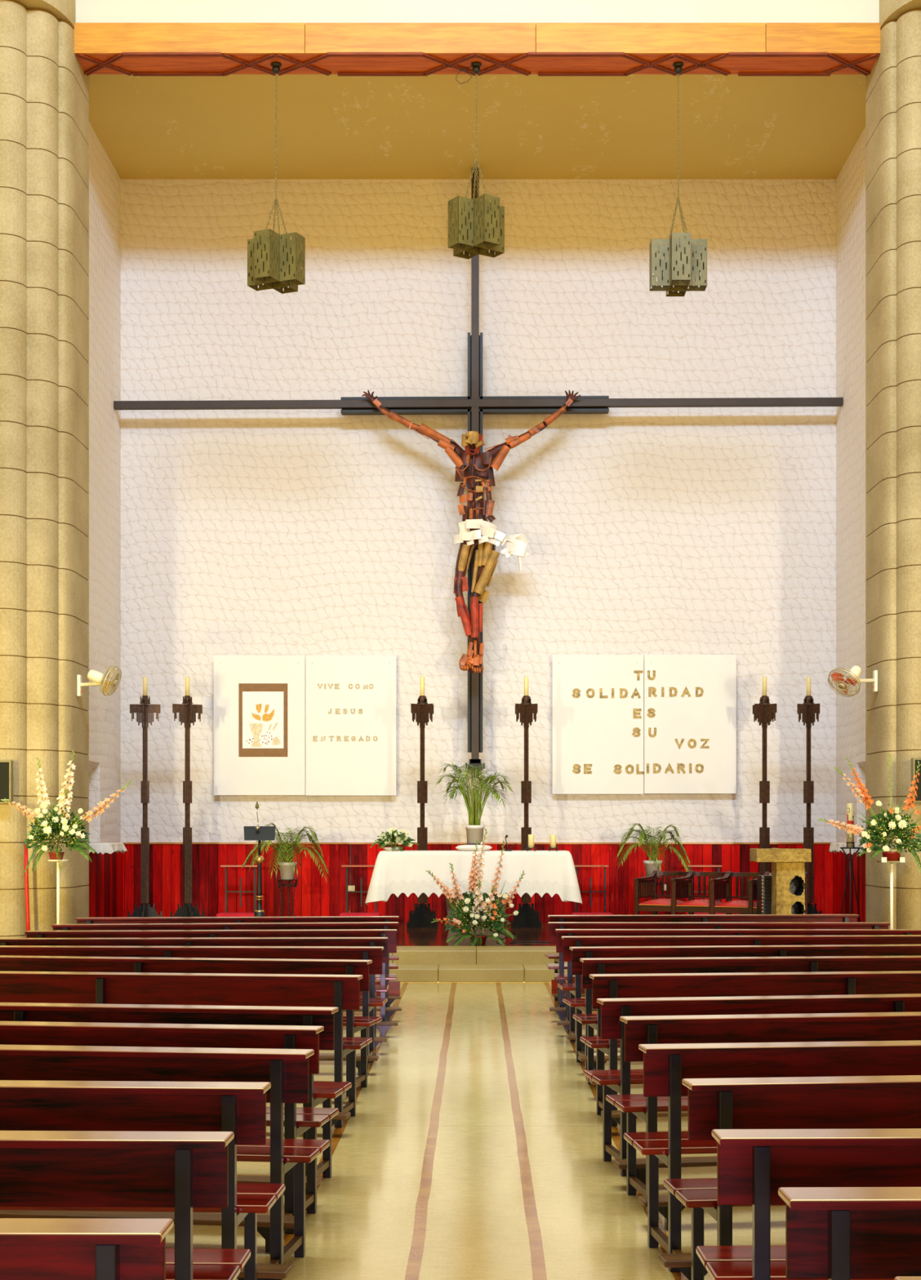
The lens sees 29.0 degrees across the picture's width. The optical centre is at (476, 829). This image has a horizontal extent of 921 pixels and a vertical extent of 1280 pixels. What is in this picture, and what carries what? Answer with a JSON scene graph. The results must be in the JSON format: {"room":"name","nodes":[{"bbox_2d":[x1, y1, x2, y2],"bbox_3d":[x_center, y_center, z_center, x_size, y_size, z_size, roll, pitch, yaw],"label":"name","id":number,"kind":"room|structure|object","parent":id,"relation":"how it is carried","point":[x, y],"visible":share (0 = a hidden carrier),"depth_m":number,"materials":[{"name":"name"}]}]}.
{"room":"house of worship","nodes":[
{"label":"house of worship","id":0,"kind":"room"},
{"bbox_2d":[0,0,88,937],"bbox_3d":[-6.093,-5.450,21.000,2.615,14.200,2.000,0,0,0],"label":"column","id":1,"kind":"structure","parent":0,"point":[44,86],"depth_m":20.69,"materials":[{"name":"stone"}]},
{"bbox_2d":[0,760,13,804],"bbox_3d":[-5.652,-0.535,20.294,0.736,0.494,0.203,0,0,0],"label":"monitor","id":2,"kind":"object","parent":1,"relation":"attached to","point":[6,766],"visible":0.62,"depth_m":20.19,"materials":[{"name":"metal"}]},
{"bbox_2d":[23,840,30,930],"bbox_3d":[-5.142,0.686,20.360,0.076,1.099,0.044,0,0,0],"label":"pipe","id":3,"kind":"object","parent":1,"relation":"attached to","point":[26,853],"visible":0.82,"depth_m":20.34,"materials":[{"name":"red plastic"}]},
{"bbox_2d":[76,665,121,697],"bbox_3d":[-4.491,-1.763,21.235,0.662,0.360,0.354,0,0,37],"label":"wall fan","id":4,"kind":"object","parent":1,"relation":"attached to","point":[99,678],"visible":1,"depth_m":21.11,"materials":[{"name":"beige plastic"}]},
{"bbox_2d":[88,122,120,842],"bbox_3d":[-5.385,-4.050,23.800,0.450,11.400,4.000,0,0,0],"label":"wall","id":5,"kind":"structure","parent":0,"point":[104,182],"depth_m":24.76,"materials":[{"name":"paint"}]},
{"bbox_2d":[88,851,123,917],"bbox_3d":[-5.135,0.785,23.775,0.050,1.130,3.950,0,0,0],"label":"trim","id":6,"kind":"structure","parent":5,"relation":"attached to","point":[105,885],"depth_m":24.57,"materials":[{"name":"red wood"}]},
{"bbox_2d":[375,964,567,982],"bbox_3d":[0.000,1.575,19.430,17.998,0.150,0.660,0,0,0],"label":"step","id":7,"kind":"structure","parent":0,"point":[406,973],"depth_m":19.10,"materials":[{"name":"stone"}]},
{"bbox_2d":[165,982,785,1279],"bbox_3d":[0.000,1.710,6.550,18.000,0.120,25.100,0,0,0],"label":"floor","id":8,"kind":"structure","parent":0,"point":[472,1148],"depth_m":8.62,"materials":[{"name":"stone"}]},
{"bbox_2d":[0,1217,173,1279],"bbox_3d":[-2.114,1.232,3.648,2.960,0.835,0.762,0,0,0],"label":"pew","id":9,"kind":"object","parent":8,"relation":"on","point":[31,1248],"visible":1,"depth_m":3.63,"materials":[{"name":"brown wood"}]},
{"bbox_2d":[0,1130,250,1279],"bbox_3d":[-2.134,1.232,4.746,2.960,0.835,0.762,0,0,2],"label":"pew","id":10,"kind":"object","parent":8,"relation":"on","point":[182,1171],"visible":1,"depth_m":4.71,"materials":[{"name":"brown wood"}]},
{"bbox_2d":[0,1080,284,1279],"bbox_3d":[-2.143,1.232,5.716,2.960,0.835,0.762,0,0,3],"label":"pew","id":11,"kind":"object","parent":8,"relation":"on","point":[239,1108],"visible":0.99,"depth_m":5.66,"materials":[{"name":"brown wood"}]},
{"bbox_2d":[0,1044,329,1279],"bbox_3d":[-2.079,1.232,6.673,2.960,0.835,0.762,0,0,7],"label":"pew","id":12,"kind":"object","parent":8,"relation":"on","point":[287,1070],"visible":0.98,"depth_m":6.55,"materials":[{"name":"brown wood"}]},
{"bbox_2d":[0,1021,338,1252],"bbox_3d":[-2.107,1.232,7.477,2.960,0.835,0.762,0,0,8],"label":"pew","id":13,"kind":"object","parent":8,"relation":"on","point":[296,1120],"visible":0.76,"depth_m":7.33,"materials":[{"name":"brown wood"}]},
{"bbox_2d":[0,1002,351,1195],"bbox_3d":[-2.107,1.232,8.259,2.960,0.835,0.762,0,0,8],"label":"pew","id":14,"kind":"object","parent":8,"relation":"on","point":[319,1091],"visible":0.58,"depth_m":8.14,"materials":[{"name":"brown wood"}]},
{"bbox_2d":[0,971,372,1128],"bbox_3d":[-2.112,1.232,10.043,2.960,0.835,0.762,0,0,7],"label":"pew","id":15,"kind":"object","parent":8,"relation":"on","point":[342,992],"visible":0.7,"depth_m":9.98,"materials":[{"name":"brown wood"}]},
{"bbox_2d":[0,955,382,1096],"bbox_3d":[-2.122,1.232,11.231,2.960,0.835,0.762,0,0,9],"label":"pew","id":16,"kind":"object","parent":8,"relation":"on","point":[353,1024],"visible":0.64,"depth_m":11.17,"materials":[{"name":"brown wood"}]},
{"bbox_2d":[0,945,387,1075],"bbox_3d":[-2.123,1.232,12.307,2.960,0.835,0.762,0,0,2],"label":"pew","id":17,"kind":"object","parent":8,"relation":"on","point":[348,953],"visible":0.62,"depth_m":12.27,"materials":[{"name":"brown wood"}]},
{"bbox_2d":[0,937,388,1049],"bbox_3d":[-2.142,1.232,13.271,2.960,0.835,0.762,0,0,-2],"label":"pew","id":18,"kind":"object","parent":8,"relation":"on","point":[200,941],"visible":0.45,"depth_m":13.25,"materials":[{"name":"brown wood"}]},
{"bbox_2d":[25,928,397,1036],"bbox_3d":[-2.118,1.232,14.295,2.960,0.835,0.762,0,0,-3],"label":"pew","id":19,"kind":"object","parent":8,"relation":"on","point":[382,1026],"visible":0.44,"depth_m":14.27,"materials":[{"name":"brown wood"}]},
{"bbox_2d":[51,921,401,1021],"bbox_3d":[-2.149,1.232,15.355,2.960,0.835,0.762,0,0,-6],"label":"pew","id":20,"kind":"object","parent":8,"relation":"on","point":[389,1011],"visible":0.3,"depth_m":15.32,"materials":[{"name":"brown wood"}]},
{"bbox_2d":[75,915,400,1007],"bbox_3d":[-2.195,1.232,16.454,2.960,0.835,0.762,0,0,-5],"label":"pew","id":21,"kind":"object","parent":8,"relation":"on","point":[393,991],"visible":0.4,"depth_m":16.41,"materials":[{"name":"brown wood"}]},
{"bbox_2d":[544,914,858,1007],"bbox_3d":[2.159,1.232,16.864,2.960,0.835,0.762,0,0,-4],"label":"pew","id":22,"kind":"object","parent":8,"relation":"on","point":[666,917],"visible":0.33,"depth_m":16.85,"materials":[{"name":"brown wood"}]},
{"bbox_2d":[546,922,889,1020],"bbox_3d":[2.107,1.232,15.485,2.960,0.835,0.762,0,0,1],"label":"pew","id":23,"kind":"object","parent":8,"relation":"on","point":[560,1010],"visible":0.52,"depth_m":15.45,"materials":[{"name":"brown wood"}]},
{"bbox_2d":[554,928,920,1035],"bbox_3d":[2.124,1.232,14.407,2.960,0.835,0.762,0,0,1],"label":"pew","id":24,"kind":"object","parent":8,"relation":"on","point":[567,976],"visible":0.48,"depth_m":14.40,"materials":[{"name":"brown wood"}]},
{"bbox_2d":[557,934,920,1053],"bbox_3d":[2.130,1.232,13.536,2.960,0.835,0.762,0,0,-3],"label":"pew","id":25,"kind":"object","parent":8,"relation":"on","point":[575,989],"visible":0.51,"depth_m":13.50,"materials":[{"name":"brown wood"}]},
{"bbox_2d":[562,944,920,1070],"bbox_3d":[2.124,1.232,12.391,2.960,0.835,0.762,0,0,-6],"label":"pew","id":26,"kind":"object","parent":8,"relation":"on","point":[584,1005],"visible":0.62,"depth_m":12.34,"materials":[{"name":"brown wood"}]},
{"bbox_2d":[572,955,920,1084],"bbox_3d":[2.134,1.232,11.297,2.960,0.835,0.762,0,0,-6],"label":"pew","id":27,"kind":"object","parent":8,"relation":"on","point":[819,963],"visible":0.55,"depth_m":11.24,"materials":[{"name":"brown wood"}]},
{"bbox_2d":[579,970,920,1126],"bbox_3d":[2.113,1.232,10.084,2.960,0.835,0.762,0,0,-7],"label":"pew","id":28,"kind":"object","parent":8,"relation":"on","point":[901,982],"visible":0.52,"depth_m":10.00,"materials":[{"name":"brown wood"}]},
{"bbox_2d":[583,993,920,1185],"bbox_3d":[2.054,1.232,8.697,2.960,0.835,0.762,0,0,-9],"label":"pew","id":29,"kind":"object","parent":8,"relation":"on","point":[620,1081],"visible":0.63,"depth_m":8.55,"materials":[{"name":"brown wood"}]},
{"bbox_2d":[605,1011,920,1230],"bbox_3d":[2.101,1.232,7.862,2.960,0.835,0.762,0,0,-8],"label":"pew","id":30,"kind":"object","parent":8,"relation":"on","point":[864,1026],"visible":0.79,"depth_m":7.73,"materials":[{"name":"brown wood"}]},
{"bbox_2d":[623,1040,920,1279],"bbox_3d":[2.094,1.232,6.817,2.960,0.835,0.762,0,0,-6],"label":"pew","id":31,"kind":"object","parent":8,"relation":"on","point":[665,1066],"visible":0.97,"depth_m":6.69,"materials":[{"name":"brown wood"}]},
{"bbox_2d":[663,1075,920,1279],"bbox_3d":[2.152,1.232,5.874,2.960,0.835,0.762,0,0,-6],"label":"pew","id":32,"kind":"object","parent":8,"relation":"on","point":[843,1102],"visible":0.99,"depth_m":5.76,"materials":[{"name":"brown wood"}]},
{"bbox_2d":[695,1128,920,1279],"bbox_3d":[2.120,1.232,4.776,2.960,0.835,0.762,0,0,-1],"label":"pew","id":33,"kind":"object","parent":8,"relation":"on","point":[753,1164],"visible":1,"depth_m":4.74,"materials":[{"name":"brown wood"}]},
{"bbox_2d":[777,1186,920,1279],"bbox_3d":[2.167,1.232,3.987,2.960,0.835,0.762,0,0,-1],"label":"pew","id":34,"kind":"object","parent":8,"relation":"on","point":[832,1233],"visible":1,"depth_m":3.96,"materials":[{"name":"brown wood"}]},
{"bbox_2d":[893,1275,920,1279],"bbox_3d":[2.241,1.232,3.157,2.960,0.835,0.762,0,0,0],"label":"pew","id":35,"kind":"object","parent":8,"relation":"on","point":[898,1277],"visible":1,"depth_m":3.23,"materials":[{"name":"brown wood"}]},
{"bbox_2d":[396,922,555,946],"bbox_3d":[0.000,1.500,23.300,18.000,0.300,5.600,0,0,0],"label":"floor","id":36,"kind":"structure","parent":0,"point":[420,936],"depth_m":22.12,"materials":[{"name":"brown stone"}]},
{"bbox_2d":[127,695,163,917],"bbox_3d":[-4.543,-0.239,24.400,0.414,3.178,0.414,0,0,42],"label":"candle stand","id":37,"kind":"object","parent":36,"relation":"on","point":[146,709],"visible":0.77,"depth_m":24.38,"materials":[{"name":"brown wood"}]},
{"bbox_2d":[139,695,151,704],"bbox_3d":[-4.543,-1.774,24.400,0.150,0.108,0.150,0,0,-3],"label":"candle cup","id":38,"kind":"object","parent":37,"relation":"on","point":[144,698],"depth_m":24.37,"materials":[{"name":"brown wood"}]},
{"bbox_2d":[169,695,204,916],"bbox_3d":[-3.962,-0.239,24.400,0.414,3.178,0.414,0,0,21],"label":"candle stand","id":39,"kind":"object","parent":36,"relation":"on","point":[187,712],"visible":0.78,"depth_m":24.36,"materials":[{"name":"brown wood"}]},
{"bbox_2d":[216,865,257,916],"bbox_3d":[-3.340,0.931,25.035,0.570,0.838,0.590,0,0,0],"label":"kneeler","id":40,"kind":"object","parent":36,"relation":"on","point":[220,914],"visible":0.5,"depth_m":25.19,"materials":[{"name":"black metal"}]},
{"bbox_2d":[216,912,254,916],"bbox_3d":[-3.340,1.220,24.900,0.570,0.090,0.320,0,0,0],"label":"cushion","id":41,"kind":"object","parent":40,"relation":"on","point":[221,914],"depth_m":24.75,"materials":[{"name":"red fabric"}]},
{"bbox_2d":[244,801,275,916],"bbox_3d":[-2.756,0.502,22.582,0.406,1.696,0.168,0,0,0],"label":"lectern","id":42,"kind":"object","parent":36,"relation":"on","point":[258,833],"visible":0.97,"depth_m":22.57,"materials":[{"name":"black metal"}]},
{"bbox_2d":[274,875,300,916],"bbox_3d":[-2.604,0.992,24.485,0.319,0.725,0.306,0,0,-38],"label":"plant stand","id":43,"kind":"object","parent":36,"relation":"on","point":[295,884],"visible":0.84,"depth_m":24.46,"materials":[{"name":"black metal"}]},
{"bbox_2d":[240,822,330,883],"bbox_3d":[-2.630,0.327,24.487,1.255,0.853,0.776,0,0,0],"label":"potted palm","id":44,"kind":"object","parent":43,"relation":"on","point":[287,868],"visible":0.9,"depth_m":24.39,"materials":[{"name":"green plant"}]},
{"bbox_2d":[279,862,297,879],"bbox_3d":[-2.598,0.575,24.500,0.259,0.235,0.259,0,0,0],"label":"pot","id":45,"kind":"object","parent":44,"relation":"on","point":[286,873],"depth_m":24.40,"materials":[{"name":"white ceramic"}]},
{"bbox_2d":[338,865,381,915],"bbox_3d":[-1.628,0.931,25.035,0.570,0.838,0.590,0,0,0],"label":"kneeler","id":46,"kind":"object","parent":36,"relation":"on","point":[346,913],"visible":0.42,"depth_m":25.14,"materials":[{"name":"brown wood"}]},
{"bbox_2d":[338,912,381,915],"bbox_3d":[-1.628,1.220,24.900,0.570,0.090,0.320,0,0,0],"label":"cushion","id":47,"kind":"object","parent":46,"relation":"on","point":[342,913],"depth_m":24.75,"materials":[{"name":"red fabric"}]},
{"bbox_2d":[406,695,437,928],"bbox_3d":[-0.740,-0.239,24.400,0.414,3.178,0.414,0,0,0],"label":"candle stand","id":48,"kind":"object","parent":36,"relation":"on","point":[422,916],"visible":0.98,"depth_m":24.36,"materials":[{"name":"brown wood"}]},
{"bbox_2d":[466,843,483,844],"bbox_3d":[-0.019,0.772,24.300,0.280,1.156,0.280,0,0,0],"label":"plant stand","id":49,"kind":"object","parent":36,"relation":"on","point":[466,843],"visible":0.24,"depth_m":24.18,"materials":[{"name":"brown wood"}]},
{"bbox_2d":[432,762,514,843],"bbox_3d":[-0.023,-0.368,24.235,1.132,1.123,0.991,0,0,0],"label":"potted palm","id":50,"kind":"object","parent":49,"relation":"on","point":[474,831],"visible":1,"depth_m":24.22,"materials":[{"name":"green plant"}]},
{"bbox_2d":[465,825,484,843],"bbox_3d":[-0.019,0.070,24.300,0.265,0.245,0.265,0,0,0],"label":"pot","id":51,"kind":"object","parent":50,"relation":"on","point":[473,833],"depth_m":24.20,"materials":[{"name":"white ceramic"}]},
{"bbox_2d":[425,828,524,945],"bbox_3d":[0.002,0.713,20.779,0.914,1.449,0.767,0,0,-43],"label":"flower bouquet","id":52,"kind":"object","parent":36,"relation":"on","point":[475,904],"visible":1,"depth_m":20.78,"materials":[{"name":"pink plant"}]},
{"bbox_2d":[444,893,506,939],"bbox_3d":[-0.010,0.815,21.950,2.240,1.071,0.880,0,0,0],"label":"altar","id":53,"kind":"object","parent":36,"relation":"on","point":[448,905],"visible":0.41,"depth_m":21.67,"materials":[{"name":"grey stone"}]},
{"bbox_2d":[364,850,582,904],"bbox_3d":[-0.014,0.596,21.942,2.688,0.653,1.162,0,0,0],"label":"tablecloth","id":54,"kind":"object","parent":53,"relation":"on","point":[552,873],"visible":0.95,"depth_m":21.47,"materials":[{"name":"white fabric"}]},
{"bbox_2d":[369,826,418,851],"bbox_3d":[-1.025,0.162,21.732,0.527,0.379,0.447,0,0,-30],"label":"flower bowl","id":55,"kind":"object","parent":54,"relation":"on","point":[392,835],"visible":1,"depth_m":21.67,"materials":[{"name":"white plastic"}]},
{"bbox_2d":[455,844,492,850],"bbox_3d":[-0.031,0.229,21.870,0.456,0.071,0.300,0,0,0],"label":"cushion","id":56,"kind":"object","parent":54,"relation":"on","point":[463,847],"visible":0.88,"depth_m":21.74,"materials":[{"name":"white fabric"}]},
{"bbox_2d":[511,695,542,928],"bbox_3d":[0.685,-0.239,24.400,0.414,3.178,0.414,0,0,0],"label":"candle stand","id":57,"kind":"object","parent":36,"relation":"on","point":[526,917],"visible":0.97,"depth_m":24.35,"materials":[{"name":"brown wood"}]},
{"bbox_2d":[571,865,612,915],"bbox_3d":[1.620,0.931,25.035,0.570,0.838,0.590,0,0,0],"label":"kneeler","id":58,"kind":"object","parent":36,"relation":"on","point":[575,866],"visible":0.38,"depth_m":25.19,"materials":[{"name":"brown wood"}]},
{"bbox_2d":[640,873,665,915],"bbox_3d":[2.424,0.981,24.485,0.319,0.748,0.306,0,0,-38],"label":"plant stand","id":59,"kind":"object","parent":36,"relation":"on","point":[658,878],"visible":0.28,"depth_m":24.46,"materials":[{"name":"black metal"}]},
{"bbox_2d":[615,822,691,877],"bbox_3d":[2.442,0.354,24.492,1.074,0.882,0.700,0,0,0],"label":"potted palm","id":60,"kind":"object","parent":59,"relation":"on","point":[650,865],"visible":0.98,"depth_m":24.41,"materials":[{"name":"green plant"}]},
{"bbox_2d":[643,860,662,877],"bbox_3d":[2.431,0.551,24.500,0.259,0.235,0.259,0,0,0],"label":"pot","id":61,"kind":"object","parent":60,"relation":"on","point":[649,866],"depth_m":24.40,"materials":[{"name":"white ceramic"}]},
{"bbox_2d":[633,870,689,915],"bbox_3d":[2.331,0.934,22.012,0.528,0.832,0.711,0,0,28],"label":"armchair","id":62,"kind":"object","parent":36,"relation":"on","point":[655,904],"visible":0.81,"depth_m":21.99,"materials":[{"name":"brown wood"}]},
{"bbox_2d":[639,898,684,905],"bbox_3d":[2.321,0.910,21.993,0.452,0.100,0.552,0,0,28],"label":"seat cushion","id":63,"kind":"object","parent":62,"relation":"on","point":[654,901],"depth_m":21.80,"materials":[{"name":"red fabric"}]},
{"bbox_2d":[671,871,727,914],"bbox_3d":[2.760,0.934,21.752,0.528,0.832,0.711,0,0,28],"label":"armchair","id":64,"kind":"object","parent":36,"relation":"on","point":[679,886],"visible":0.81,"depth_m":21.73,"materials":[{"name":"brown wood"}]},
{"bbox_2d":[675,899,721,906],"bbox_3d":[2.750,0.910,21.733,0.452,0.100,0.552,0,0,28],"label":"seat cushion","id":65,"kind":"object","parent":64,"relation":"on","point":[691,902],"depth_m":21.54,"materials":[{"name":"red fabric"}]},
{"bbox_2d":[683,865,725,914],"bbox_3d":[3.228,0.931,25.035,0.570,0.838,0.590,0,0,0],"label":"desk","id":66,"kind":"object","parent":36,"relation":"on","point":[689,866],"visible":0.3,"depth_m":25.14,"materials":[{"name":"brown wood"}]},
{"bbox_2d":[709,871,764,914],"bbox_3d":[3.192,0.934,21.491,0.528,0.832,0.711,0,0,28],"label":"armchair","id":67,"kind":"object","parent":36,"relation":"on","point":[717,886],"visible":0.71,"depth_m":21.47,"materials":[{"name":"brown wood"}]},
{"bbox_2d":[715,900,756,906],"bbox_3d":[3.182,0.910,21.473,0.452,0.100,0.552,0,0,28],"label":"seat cushion","id":68,"kind":"object","parent":67,"relation":"on","point":[729,903],"depth_m":21.29,"materials":[{"name":"red fabric"}]},
{"bbox_2d":[751,695,776,872],"bbox_3d":[3.954,-0.239,24.400,0.414,3.178,0.414,0,0,4],"label":"candle stand","id":69,"kind":"object","parent":36,"relation":"on","point":[764,713],"visible":0.71,"depth_m":24.38,"materials":[{"name":"brown wood"}]},
{"bbox_2d":[747,871,807,914],"bbox_3d":[3.612,0.934,21.232,0.528,0.832,0.711,0,0,28],"label":"armchair","id":70,"kind":"object","parent":36,"relation":"on","point":[752,883],"visible":0.17,"depth_m":21.13,"materials":[{"name":"brown wood"}]},
{"bbox_2d":[796,695,821,914],"bbox_3d":[4.559,-0.239,24.400,0.414,3.178,0.414,0,0,11],"label":"candle stand","id":71,"kind":"object","parent":36,"relation":"on","point":[807,708],"visible":0.75,"depth_m":24.36,"materials":[{"name":"brown wood"}]},
{"bbox_2d":[802,695,813,704],"bbox_3d":[4.559,-1.774,24.400,0.150,0.108,0.150,0,0,-34],"label":"candle cup","id":72,"kind":"object","parent":71,"relation":"on","point":[808,700],"depth_m":24.36,"materials":[{"name":"brown wood"}]},
{"bbox_2d":[839,842,860,922],"bbox_3d":[4.726,0.755,22.378,0.307,1.181,0.308,0,0,0],"label":"tripod","id":73,"kind":"object","parent":36,"relation":"on","point":[853,847],"visible":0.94,"depth_m":22.41,"materials":[{"name":"black metal"}]},
{"bbox_2d":[846,803,853,847],"bbox_3d":[4.711,-0.046,22.400,0.088,0.558,0.089,0,0,0],"label":"candle","id":74,"kind":"object","parent":73,"relation":"on","point":[850,806],"visible":0.87,"depth_m":22.36,"materials":[{"name":"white wax"}]},
{"bbox_2d":[88,74,865,179],"bbox_3d":[0.000,-9.590,23.950,11.400,0.320,4.300,0,0,0],"label":"ceiling","id":75,"kind":"structure","parent":0,"point":[332,126],"depth_m":23.93,"materials":[{"name":"paint"}]},
{"bbox_2d":[75,0,879,24],"bbox_3d":[0.000,-11.075,21.420,9.800,2.950,0.360,0,0,0],"label":"wall","id":76,"kind":"structure","parent":0,"point":[304,11],"depth_m":21.24,"materials":[{"name":"white paint"}]},
{"bbox_2d":[73,22,879,75],"bbox_3d":[0.010,-9.421,21.489,9.623,0.383,0.622,0,0,0],"label":"beam","id":77,"kind":"structure","parent":76,"relation":"attached to","point":[136,49],"depth_m":21.19,"materials":[{"name":"brown wood"}]},
{"bbox_2d":[247,61,305,293],"bbox_3d":[-2.420,-7.918,21.500,0.634,2.675,0.634,0,0,-21],"label":"lantern","id":78,"kind":"object","parent":77,"relation":"hanging from","point":[274,260],"visible":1,"depth_m":21.34,"materials":[{"name":"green metal"}]},
{"bbox_2d":[448,61,504,259],"bbox_3d":[0.000,-8.127,21.500,0.634,2.255,0.634,0,0,11],"label":"lantern","id":79,"kind":"object","parent":77,"relation":"hanging from","point":[475,223],"visible":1,"depth_m":21.31,"materials":[{"name":"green metal"}]},
{"bbox_2d":[648,62,706,296],"bbox_3d":[2.440,-7.897,21.500,0.634,2.715,0.634,0,0,45],"label":"lantern","id":80,"kind":"object","parent":77,"relation":"hanging from","point":[680,268],"visible":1,"depth_m":21.39,"materials":[{"name":"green metal"}]},
{"bbox_2d":[120,179,835,842],"bbox_3d":[0.030,-4.050,25.950,11.180,11.400,0.300,0,0,0],"label":"wall","id":81,"kind":"structure","parent":0,"point":[646,531],"depth_m":25.80,"materials":[{"name":"paint"}]},
{"bbox_2d":[213,655,305,795],"bbox_3d":[-3.130,-1.499,25.723,1.320,2.020,0.150,0,0,0],"label":"sign board","id":82,"kind":"object","parent":81,"relation":"attached to","point":[260,700],"visible":1,"depth_m":25.66,"materials":[{"name":"white metal"}]},
{"bbox_2d":[242,691,283,748],"bbox_3d":[-3.075,-1.574,25.652,0.593,0.820,0.003,0,0,0],"label":"picture","id":83,"kind":"object","parent":82,"relation":"attached to","point":[262,711],"depth_m":25.65,"materials":[{"name":"white paper"}]},
{"bbox_2d":[305,655,395,795],"bbox_3d":[-1.808,-1.497,25.724,1.308,2.024,0.147,0,0,0],"label":"sign board","id":84,"kind":"object","parent":81,"relation":"attached to","point":[350,700],"visible":1,"depth_m":25.66,"materials":[{"name":"beige paper"}]},
{"bbox_2d":[122,842,831,844],"bbox_3d":[0.030,0.206,23.800,10.380,0.027,4.000,0,0,0],"label":"trim","id":85,"kind":"structure","parent":81,"relation":"attached to","point":[122,842],"depth_m":25.73,"materials":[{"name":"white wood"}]},
{"bbox_2d":[123,844,833,922],"bbox_3d":[0.030,0.785,25.775,10.380,1.130,0.050,0,0,0],"label":"wainscoting","id":86,"kind":"structure","parent":81,"relation":"attached to","point":[313,897],"depth_m":25.75,"materials":[{"name":"red wood"}]},
{"bbox_2d":[114,168,842,777],"bbox_3d":[0.030,-5.065,25.250,10.370,8.669,1.092,0,0,0],"label":"crucifix","id":87,"kind":"object","parent":81,"relation":"attached to","point":[477,556],"visible":0.98,"depth_m":25.30,"materials":[{"name":"black wood"}]},
{"bbox_2d":[551,654,644,794],"bbox_3d":[1.762,-1.509,25.725,1.328,2.008,0.146,0,0,0],"label":"sign board","id":88,"kind":"object","parent":81,"relation":"attached to","point":[597,700],"visible":1,"depth_m":25.66,"materials":[{"name":"white metal"}]},
{"bbox_2d":[644,654,736,793],"bbox_3d":[3.087,-1.515,25.725,1.325,2.004,0.146,0,0,0],"label":"sign board","id":89,"kind":"object","parent":81,"relation":"attached to","point":[690,700],"visible":1,"depth_m":25.66,"materials":[{"name":"white metal"}]},
{"bbox_3d":[-4.942,0.207,23.475,0.332,0.040,0.950,0,0,0],"label":"wall shelf","id":90,"kind":"object","parent":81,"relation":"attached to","visible":0},
{"bbox_2d":[88,842,127,854],"bbox_3d":[-4.931,0.259,23.477,0.499,0.152,1.127,0,0,0],"label":"tablecloth","id":91,"kind":"object","parent":90,"relation":"on","point":[100,847],"visible":0.74,"depth_m":22.99,"materials":[{"name":"white fabric"}]},
{"bbox_3d":[4.981,0.207,23.475,0.373,0.040,0.950,0,0,0],"label":"wall shelf","id":92,"kind":"object","parent":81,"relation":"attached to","visible":0},
{"bbox_2d":[828,842,865,854],"bbox_3d":[4.990,0.258,23.470,0.568,0.149,1.117,0,0,0],"label":"tablecloth","id":93,"kind":"object","parent":92,"relation":"on","point":[834,846],"visible":0.52,"depth_m":23.20,"materials":[{"name":"white fabric"}]},
{"bbox_2d":[389,946,567,964],"bbox_3d":[0.000,1.499,20.122,17.998,0.302,0.755,0,0,0],"label":"step","id":94,"kind":"structure","parent":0,"point":[439,955],"depth_m":19.74,"materials":[{"name":"stone"}]},
{"bbox_2d":[47,859,68,924],"bbox_3d":[-4.702,0.847,20.000,0.340,1.006,0.340,0,0,0],"label":"stand","id":95,"kind":"object","parent":94,"relation":"on","point":[58,868],"visible":0.47,"depth_m":19.98,"materials":[{"name":"white metal"}]},
{"bbox_2d":[1,750,131,873],"bbox_3d":[-4.593,-0.189,19.975,1.471,1.413,0.555,0,0,2],"label":"flower bouquet","id":96,"kind":"object","parent":95,"relation":"on","point":[61,825],"visible":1,"depth_m":19.94,"materials":[{"name":"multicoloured plant"}]},
{"bbox_2d":[749,848,810,914],"bbox_3d":[3.456,0.785,20.231,0.621,1.132,0.513,0,0,0],"label":"ambo","id":97,"kind":"object","parent":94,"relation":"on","point":[787,864],"visible":0.62,"depth_m":20.08,"materials":[{"name":"gold metal"}]},
{"bbox_2d":[876,857,906,928],"bbox_3d":[4.670,0.833,20.000,0.340,1.034,0.340,0,0,0],"label":"stand","id":98,"kind":"object","parent":94,"relation":"on","point":[883,860],"visible":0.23,"depth_m":19.98,"materials":[{"name":"white metal"}]},
{"bbox_2d":[817,752,920,873],"bbox_3d":[4.448,-0.141,19.946,1.272,1.439,0.589,0,0,-13],"label":"flower bouquet","id":99,"kind":"object","parent":98,"relation":"on","point":[891,822],"visible":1,"depth_m":19.93,"materials":[{"name":"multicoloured plant"}]},
{"bbox_2d":[835,126,866,842],"bbox_3d":[5.445,-4.050,23.800,0.450,11.400,4.000,0,0,0],"label":"wall","id":100,"kind":"structure","parent":0,"point":[851,189],"depth_m":24.76,"materials":[{"name":"paint"}]},
{"bbox_2d":[833,851,866,922],"bbox_3d":[5.195,0.785,23.775,0.050,1.130,3.950,0,0,0],"label":"trim","id":101,"kind":"structure","parent":100,"relation":"attached to","point":[841,861],"depth_m":24.63,"materials":[{"name":"red wood"}]},
{"bbox_2d":[865,0,920,929],"bbox_3d":[6.124,-5.450,21.000,2.629,14.200,2.000,0,0,0],"label":"column","id":102,"kind":"structure","parent":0,"point":[893,83],"depth_m":20.95,"materials":[{"name":"stone"}]},
{"bbox_2d":[827,665,877,697],"bbox_3d":[4.526,-1.759,21.126,0.691,0.377,0.394,0,0,-15],"label":"wall fan","id":103,"kind":"object","parent":102,"relation":"attached to","point":[852,675],"visible":1,"depth_m":21.07,"materials":[{"name":"beige plastic"}]},
{"bbox_2d":[911,758,920,802],"bbox_3d":[5.490,-0.555,20.294,1.060,0.507,0.201,0,0,0],"label":"speaker","id":104,"kind":"object","parent":102,"relation":"attached to","point":[913,761],"visible":0.8,"depth_m":20.19,"materials":[{"name":"grey metal"}]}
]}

